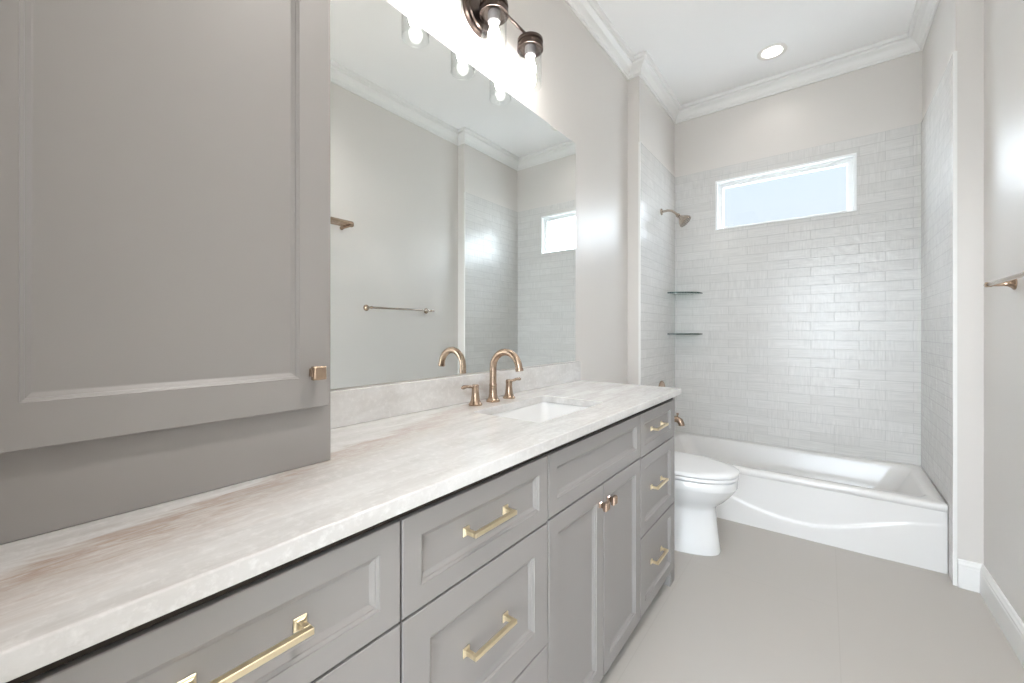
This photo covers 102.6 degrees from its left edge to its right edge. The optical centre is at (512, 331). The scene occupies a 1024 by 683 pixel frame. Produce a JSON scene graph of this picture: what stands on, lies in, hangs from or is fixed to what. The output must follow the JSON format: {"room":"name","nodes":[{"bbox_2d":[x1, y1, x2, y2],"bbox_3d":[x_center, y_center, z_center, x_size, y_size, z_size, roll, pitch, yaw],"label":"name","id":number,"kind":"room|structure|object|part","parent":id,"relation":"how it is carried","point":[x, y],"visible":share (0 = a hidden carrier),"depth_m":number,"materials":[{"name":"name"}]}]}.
{"room":"bathroom","nodes":[
{"label":"bathroom","id":0,"kind":"room"},
{"bbox_2d":[331,0,627,390],"bbox_3d":[-0.105,-0.343,1.802,0.140,3.050,2.816,0,0,37],"label":"wall","id":1,"kind":"structure","parent":0,"point":[582,93],"depth_m":2.35,"materials":[{"name":"paint"}]},
{"bbox_2d":[331,0,575,388],"bbox_3d":[-0.127,-0.442,1.653,0.003,1.206,1.564,0,0,37],"label":"wall mirror","id":2,"kind":"object","parent":1,"relation":"attached to","point":[453,202],"visible":0.74,"depth_m":1.44,"materials":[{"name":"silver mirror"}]},
{"bbox_2d":[331,361,580,428],"bbox_3d":[-0.113,0.216,1.658,0.020,0.103,1.592,0,0,37],"label":"backsplash","id":3,"kind":"structure","parent":1,"relation":"attached to","point":[351,406],"depth_m":1.41,"materials":[{"name":"beige stone"}]},
{"bbox_2d":[433,0,542,85],"bbox_3d":[-0.085,-1.209,1.595,0.142,0.289,0.601,0,0,37],"label":"vanity light","id":4,"kind":"object","parent":1,"relation":"attached to","point":[484,17],"visible":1,"depth_m":1.61,"materials":[{"name":"brown metal"}]},
{"bbox_3d":[-0.221,-1.151,1.391,0.048,0.086,0.048,0,0,37],"label":"bulb","id":5,"kind":"part","parent":4,"relation":"part of","materials":[{"name":"white glass"}]},
{"bbox_2d":[488,8,499,25],"bbox_3d":[-0.072,-1.215,1.585,0.048,0.040,0.048,0,0,37],"label":"bulb","id":6,"kind":"object","parent":4,"relation":"attached to","point":[493,13],"depth_m":1.57,"materials":[{"name":"white glass"}]},
{"bbox_3d":[-0.072,-1.151,1.585,0.048,0.086,0.048,0,0,37],"label":"bulb","id":7,"kind":"part","parent":4,"relation":"part of","materials":[{"name":"white glass"}]},
{"bbox_3d":[-0.072,-1.274,1.585,0.012,0.012,0.489,0,0,37],"label":"arm","id":8,"kind":"part","parent":4,"relation":"part of","materials":[{"name":"brown metal"}]},
{"bbox_3d":[0.076,-1.143,1.780,0.100,0.156,0.100,0,0,37],"label":"lamp shade","id":9,"kind":"part","parent":4,"relation":"part of","materials":[{"name":"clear glass"}]},
{"bbox_2d":[525,44,535,58],"bbox_3d":[0.076,-1.215,1.780,0.048,0.040,0.048,0,0,37],"label":"bulb","id":10,"kind":"object","parent":4,"relation":"attached to","point":[530,49],"depth_m":1.76,"materials":[{"name":"white glass"}]},
{"bbox_3d":[0.076,-1.151,1.780,0.048,0.086,0.048,0,0,37],"label":"bulb","id":11,"kind":"part","parent":4,"relation":"part of","materials":[{"name":"white glass"}]},
{"bbox_2d":[628,76,674,431],"bbox_3d":[1.037,-0.343,3.222,0.231,3.050,0.828,0,0,37],"label":"wall","id":12,"kind":"structure","parent":0,"point":[649,124],"depth_m":3.02,"materials":[{"name":"paint"}]},
{"bbox_2d":[638,142,640,384],"bbox_3d":[0.873,-0.063,2.824,0.014,2.490,0.004,0,0,37],"label":"trim","id":13,"kind":"structure","parent":12,"relation":"attached to","point":[639,143],"depth_m":2.82,"materials":[{"name":"paint"}]},
{"bbox_2d":[659,381,664,386],"bbox_3d":[1.174,0.460,3.161,0.058,0.166,0.166,0,0,37],"label":"shower valve","id":14,"kind":"object","parent":12,"relation":"attached to","point":[661,384],"visible":0.2,"depth_m":3.16,"materials":[{"name":"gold metal"}]},
{"bbox_2d":[660,208,690,226],"bbox_3d":[1.237,-0.872,3.113,0.217,0.167,0.100,0,0,37],"label":"shower fixture","id":15,"kind":"object","parent":12,"relation":"attached to","point":[683,219],"visible":1,"depth_m":3.08,"materials":[{"name":"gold metal"}]},
{"bbox_3d":[1.206,-0.908,3.137,0.124,0.066,0.019,0,0,37],"label":"arm","id":16,"kind":"part","parent":15,"relation":"part of","materials":[{"name":"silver metal"}]},
{"bbox_2d":[674,413,684,425],"bbox_3d":[1.220,0.660,3.127,0.172,0.093,0.068,0,0,37],"label":"tub spout","id":17,"kind":"object","parent":12,"relation":"attached to","point":[677,419],"visible":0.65,"depth_m":3.08,"materials":[{"name":"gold metal"}]},
{"bbox_2d":[667,292,702,294],"bbox_3d":[1.396,-0.316,3.323,0.215,0.009,0.215,0,0,37],"label":"corner shelf","id":18,"kind":"object","parent":12,"relation":"attached to","point":[672,293],"visible":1,"depth_m":3.32,"materials":[{"name":"clear glass"}]},
{"bbox_2d":[667,333,702,334],"bbox_3d":[1.396,0.016,3.323,0.215,0.009,0.215,0,0,37],"label":"corner shelf","id":19,"kind":"object","parent":12,"relation":"attached to","point":[667,333],"visible":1,"depth_m":3.27,"materials":[{"name":"clear glass"}]},
{"bbox_2d":[596,0,915,104],"bbox_3d":[0.920,-1.918,1.648,2.275,0.100,4.056,0,0,37],"label":"ceiling","id":20,"kind":"structure","parent":0,"point":[701,49],"depth_m":2.54,"materials":[{"name":"paint"}]},
{"bbox_2d":[757,43,786,60],"bbox_3d":[1.728,-1.910,2.735,0.172,0.096,0.172,0,0,37],"label":"recessed light","id":21,"kind":"object","parent":20,"relation":"in","point":[770,52],"visible":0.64,"depth_m":2.76,"materials":[{"name":"white plastic"}]},
{"bbox_2d":[675,51,922,468],"bbox_3d":[2.014,-0.343,3.080,1.955,3.050,0.148,0,0,37],"label":"wall","id":22,"kind":"structure","parent":0,"point":[810,327],"depth_m":2.91,"materials":[{"name":"tile"}]},
{"bbox_2d":[715,152,856,229],"bbox_3d":[1.995,-1.009,3.057,0.866,0.391,0.101,0,0,37],"label":"window","id":23,"kind":"structure","parent":22,"relation":"in","point":[850,160],"depth_m":2.99,"materials":[{"name":"plastic"}]},
{"bbox_2d":[600,517,1023,682],"bbox_3d":[0.956,1.232,1.696,2.275,0.100,3.936,0,0,37],"label":"floor","id":24,"kind":"structure","parent":0,"point":[771,607],"depth_m":1.65,"materials":[{"name":"ceramic"}]},
{"bbox_2d":[6,514,399,682],"bbox_3d":[-0.530,0.740,0.670,0.551,0.886,0.457,0,0,37],"label":"base cabinet","id":25,"kind":"object","parent":24,"relation":"on","point":[330,613],"visible":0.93,"depth_m":0.55,"materials":[{"name":"paint"}]},
{"bbox_3d":[-0.324,0.406,0.513,0.032,0.019,0.147,0,0,37],"label":"handle","id":26,"kind":"part","parent":25,"relation":"part of","materials":[{"name":"gold metal"}]},
{"bbox_3d":[-0.336,0.652,0.522,0.020,0.310,0.453,0,0,37],"label":"drawer","id":27,"kind":"part","parent":25,"relation":"part of","materials":[{"name":"paint"}]},
{"bbox_2d":[396,452,547,682],"bbox_3d":[-0.250,0.740,1.037,0.551,0.886,0.463,0,0,37],"label":"base cabinet","id":28,"kind":"object","parent":24,"relation":"on","point":[474,556],"visible":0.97,"depth_m":0.86,"materials":[{"name":"paint"}]},
{"bbox_3d":[-0.056,0.652,0.888,0.020,0.310,0.459,0,0,37],"label":"drawer","id":29,"kind":"part","parent":28,"relation":"part of","materials":[{"name":"paint"}]},
{"bbox_3d":[-0.057,0.307,0.889,0.016,0.020,0.463,0,0,37],"label":"rail","id":30,"kind":"part","parent":28,"relation":"part of","materials":[{"name":"grey wood"}]},
{"bbox_3d":[-0.044,0.652,0.879,0.032,0.019,0.147,0,0,37],"label":"handle","id":31,"kind":"part","parent":28,"relation":"part of","materials":[{"name":"gold metal"}]},
{"bbox_3d":[-0.044,0.406,0.879,0.032,0.019,0.147,0,0,37],"label":"handle","id":32,"kind":"part","parent":28,"relation":"part of","materials":[{"name":"gold metal"}]},
{"bbox_3d":[-0.056,0.965,0.888,0.020,0.306,0.459,0,0,37],"label":"drawer","id":33,"kind":"part","parent":28,"relation":"part of","materials":[{"name":"paint"}]},
{"bbox_2d":[545,412,639,682],"bbox_3d":[0.097,0.740,1.484,0.560,0.886,0.667,0,0,37],"label":"base cabinet","id":34,"kind":"object","parent":24,"relation":"on","point":[593,522],"visible":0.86,"depth_m":1.28,"materials":[{"name":"paint"}]},
{"bbox_2d":[0,380,680,682],"bbox_3d":[-0.048,0.282,1.300,0.557,0.028,2.083,0,0,37],"label":"countertop","id":35,"kind":"structure","parent":34,"relation":"on","point":[64,592],"depth_m":0.58,"materials":[{"name":"beige stone"}]},
{"bbox_2d":[0,0,330,544],"bbox_3d":[-0.620,-0.745,0.736,0.331,2.026,0.488,0,0,37],"label":"tall cabinet","id":36,"kind":"object","parent":35,"relation":"on","point":[165,165],"visible":1,"depth_m":0.63,"materials":[{"name":"paint"}]},
{"bbox_3d":[-0.382,0.079,0.800,0.030,0.027,0.027,0,0,37],"label":"knob","id":37,"kind":"part","parent":36,"relation":"part of","materials":[{"name":"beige metal"}]},
{"bbox_2d":[461,348,523,405],"bbox_3d":[-0.030,0.165,1.550,0.169,0.206,0.350,0,0,37],"label":"faucet","id":38,"kind":"object","parent":35,"relation":"on","point":[475,398],"visible":1,"depth_m":1.56,"materials":[{"name":"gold metal"}]},
{"bbox_3d":[-0.159,0.198,1.475,0.014,0.017,0.075,0,0,33],"label":"lever","id":39,"kind":"part","parent":38,"relation":"part of","materials":[{"name":"beige metal"}]},
{"bbox_3d":[-0.137,0.230,1.505,0.051,0.077,0.051,0,0,37],"label":"handle","id":40,"kind":"part","parent":38,"relation":"part of","materials":[{"name":"beige metal"}]},
{"bbox_3d":[-0.076,0.232,1.585,0.054,0.072,0.054,0,0,37],"label":"spout","id":41,"kind":"part","parent":38,"relation":"part of","materials":[{"name":"beige metal"}]},
{"bbox_3d":[-0.025,0.130,1.546,0.156,0.136,0.030,0,0,37],"label":"spout","id":42,"kind":"part","parent":38,"relation":"part of","materials":[{"name":"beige metal"}]},
{"bbox_3d":[-0.015,0.230,1.665,0.051,0.077,0.051,0,0,37],"label":"handle","id":43,"kind":"part","parent":38,"relation":"part of","materials":[{"name":"beige metal"}]},
{"bbox_2d":[493,402,587,421],"bbox_3d":[0.107,0.372,1.476,0.326,0.150,0.495,0,0,37],"label":"undermount sink","id":44,"kind":"object","parent":35,"relation":"in","point":[543,411],"visible":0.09,"depth_m":1.68,"materials":[{"name":"ceramic"}]},
{"bbox_3d":[0.186,0.807,1.206,0.020,0.627,0.329,0,0,37],"label":"door","id":45,"kind":"part","parent":34,"relation":"part of","materials":[{"name":"paint"}]},
{"bbox_3d":[0.286,0.307,1.339,0.016,0.020,0.667,0,0,37],"label":"rail","id":46,"kind":"part","parent":34,"relation":"part of","materials":[{"name":"grey wood"}]},
{"bbox_3d":[0.289,0.550,1.299,0.030,0.027,0.027,0,0,37],"label":"knob","id":47,"kind":"part","parent":34,"relation":"part of","materials":[{"name":"brown metal"}]},
{"bbox_3d":[0.326,0.550,1.347,0.030,0.027,0.027,0,0,37],"label":"knob","id":48,"kind":"part","parent":34,"relation":"part of","materials":[{"name":"brown metal"}]},
{"bbox_3d":[0.389,0.807,1.471,0.020,0.627,0.329,0,0,37],"label":"door","id":49,"kind":"part","parent":34,"relation":"part of","materials":[{"name":"paint"}]},
{"bbox_2d":[639,397,673,618],"bbox_3d":[0.433,0.740,1.931,0.551,0.886,0.450,0,0,37],"label":"base cabinet","id":50,"kind":"object","parent":24,"relation":"on","point":[656,458],"visible":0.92,"depth_m":1.77,"materials":[{"name":"paint"}]},
{"bbox_3d":[0.622,0.651,1.776,0.020,0.308,0.428,0,0,37],"label":"drawer","id":51,"kind":"part","parent":50,"relation":"part of","materials":[{"name":"paint"}]},
{"bbox_3d":[0.622,0.406,1.776,0.020,0.171,0.428,0,0,37],"label":"drawer","id":52,"kind":"part","parent":50,"relation":"part of","materials":[{"name":"paint"}]},
{"bbox_3d":[0.621,0.307,1.777,0.016,0.020,0.432,0,0,37],"label":"rail","id":53,"kind":"part","parent":50,"relation":"part of","materials":[{"name":"grey wood"}]},
{"bbox_3d":[0.622,0.964,1.776,0.020,0.308,0.428,0,0,37],"label":"drawer","id":54,"kind":"part","parent":50,"relation":"part of","materials":[{"name":"paint"}]},
{"bbox_3d":[0.634,0.964,1.767,0.032,0.019,0.147,0,0,37],"label":"handle","id":55,"kind":"part","parent":50,"relation":"part of","materials":[{"name":"gold metal"}]},
{"bbox_3d":[0.634,0.651,1.767,0.032,0.019,0.147,0,0,37],"label":"handle","id":56,"kind":"part","parent":50,"relation":"part of","materials":[{"name":"gold metal"}]},
{"bbox_3d":[0.634,0.406,1.767,0.032,0.019,0.147,0,0,37],"label":"handle","id":57,"kind":"part","parent":50,"relation":"part of","materials":[{"name":"gold metal"}]},
{"bbox_3d":[0.555,0.709,2.110,0.529,0.823,0.016,0,0,37],"label":"panel","id":58,"kind":"part","parent":50,"relation":"part of","materials":[{"name":"paint"}]},
{"bbox_2d":[674,451,739,555],"bbox_3d":[0.888,0.797,2.367,0.742,0.770,0.448,0,0,37],"label":"toilet","id":59,"kind":"object","parent":24,"relation":"on","point":[701,483],"visible":0.36,"depth_m":2.18,"materials":[{"name":"ceramic"}]},
{"bbox_3d":[0.961,0.764,2.311,0.557,0.019,0.380,0,0,37],"label":"seat","id":60,"kind":"part","parent":59,"relation":"part of","materials":[{"name":"plastic"}]},
{"bbox_3d":[0.961,0.739,2.311,0.558,0.025,0.382,0,0,37],"label":"lid","id":61,"kind":"part","parent":59,"relation":"part of","materials":[{"name":"plastic"}]},
{"bbox_2d":[674,431,947,573],"bbox_3d":[1.747,1.012,2.734,1.485,0.340,0.726,0,0,37],"label":"bathtub","id":62,"kind":"object","parent":24,"relation":"on","point":[892,511],"visible":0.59,"depth_m":2.36,"materials":[{"name":"ceramic"}]},
{"bbox_2d":[674,431,947,512],"bbox_3d":[1.747,0.982,2.734,1.485,0.280,0.726,0,0,37],"label":"basin","id":63,"kind":"object","parent":62,"relation":"in","point":[772,479],"depth_m":2.52,"materials":[{"name":"ceramic"}]},
{"bbox_2d":[921,0,983,582],"bbox_3d":[2.405,-0.343,2.177,0.236,3.050,0.828,0,0,37],"label":"wall","id":64,"kind":"structure","parent":0,"point":[957,25],"depth_m":1.95,"materials":[{"name":"paint"}]},
{"bbox_2d":[565,0,939,123],"bbox_3d":[0.868,-1.815,1.580,1.674,0.104,3.643,0,0,37],"label":"trim","id":65,"kind":"structure","parent":64,"relation":"attached to","point":[590,13],"depth_m":2.78,"materials":[{"name":"paint"}]},
{"bbox_2d":[953,51,956,585],"bbox_3d":[2.063,-0.063,1.915,0.014,2.490,0.004,0,0,37],"label":"trim","id":66,"kind":"structure","parent":64,"relation":"attached to","point":[955,52],"depth_m":1.91,"materials":[{"name":"paint"}]},
{"bbox_2d":[984,0,1023,622],"bbox_3d":[1.337,-0.343,0.700,0.140,3.050,2.816,0,0,37],"label":"wall","id":67,"kind":"structure","parent":0,"point":[1003,19],"depth_m":1.64,"materials":[{"name":"paint"}]},
{"bbox_2d":[957,558,1023,667],"bbox_3d":[1.249,1.118,0.767,0.082,0.129,2.815,0,0,37],"label":"baseboard","id":68,"kind":"structure","parent":67,"relation":"attached to","point":[972,576],"depth_m":1.70,"materials":[{"name":"paint"}]},
{"bbox_2d":[983,272,1023,289],"bbox_3d":[1.691,-0.184,1.342,0.077,0.048,0.655,0,0,37],"label":"towel bar","id":69,"kind":"object","parent":67,"relation":"attached to","point":[1010,281],"visible":1,"depth_m":1.54,"materials":[{"name":"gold metal"}]},
{"bbox_3d":[1.868,-0.184,1.574,0.077,0.048,0.048,0,0,37],"label":"post","id":70,"kind":"part","parent":69,"relation":"part of","materials":[{"name":"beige metal"}]}
]}

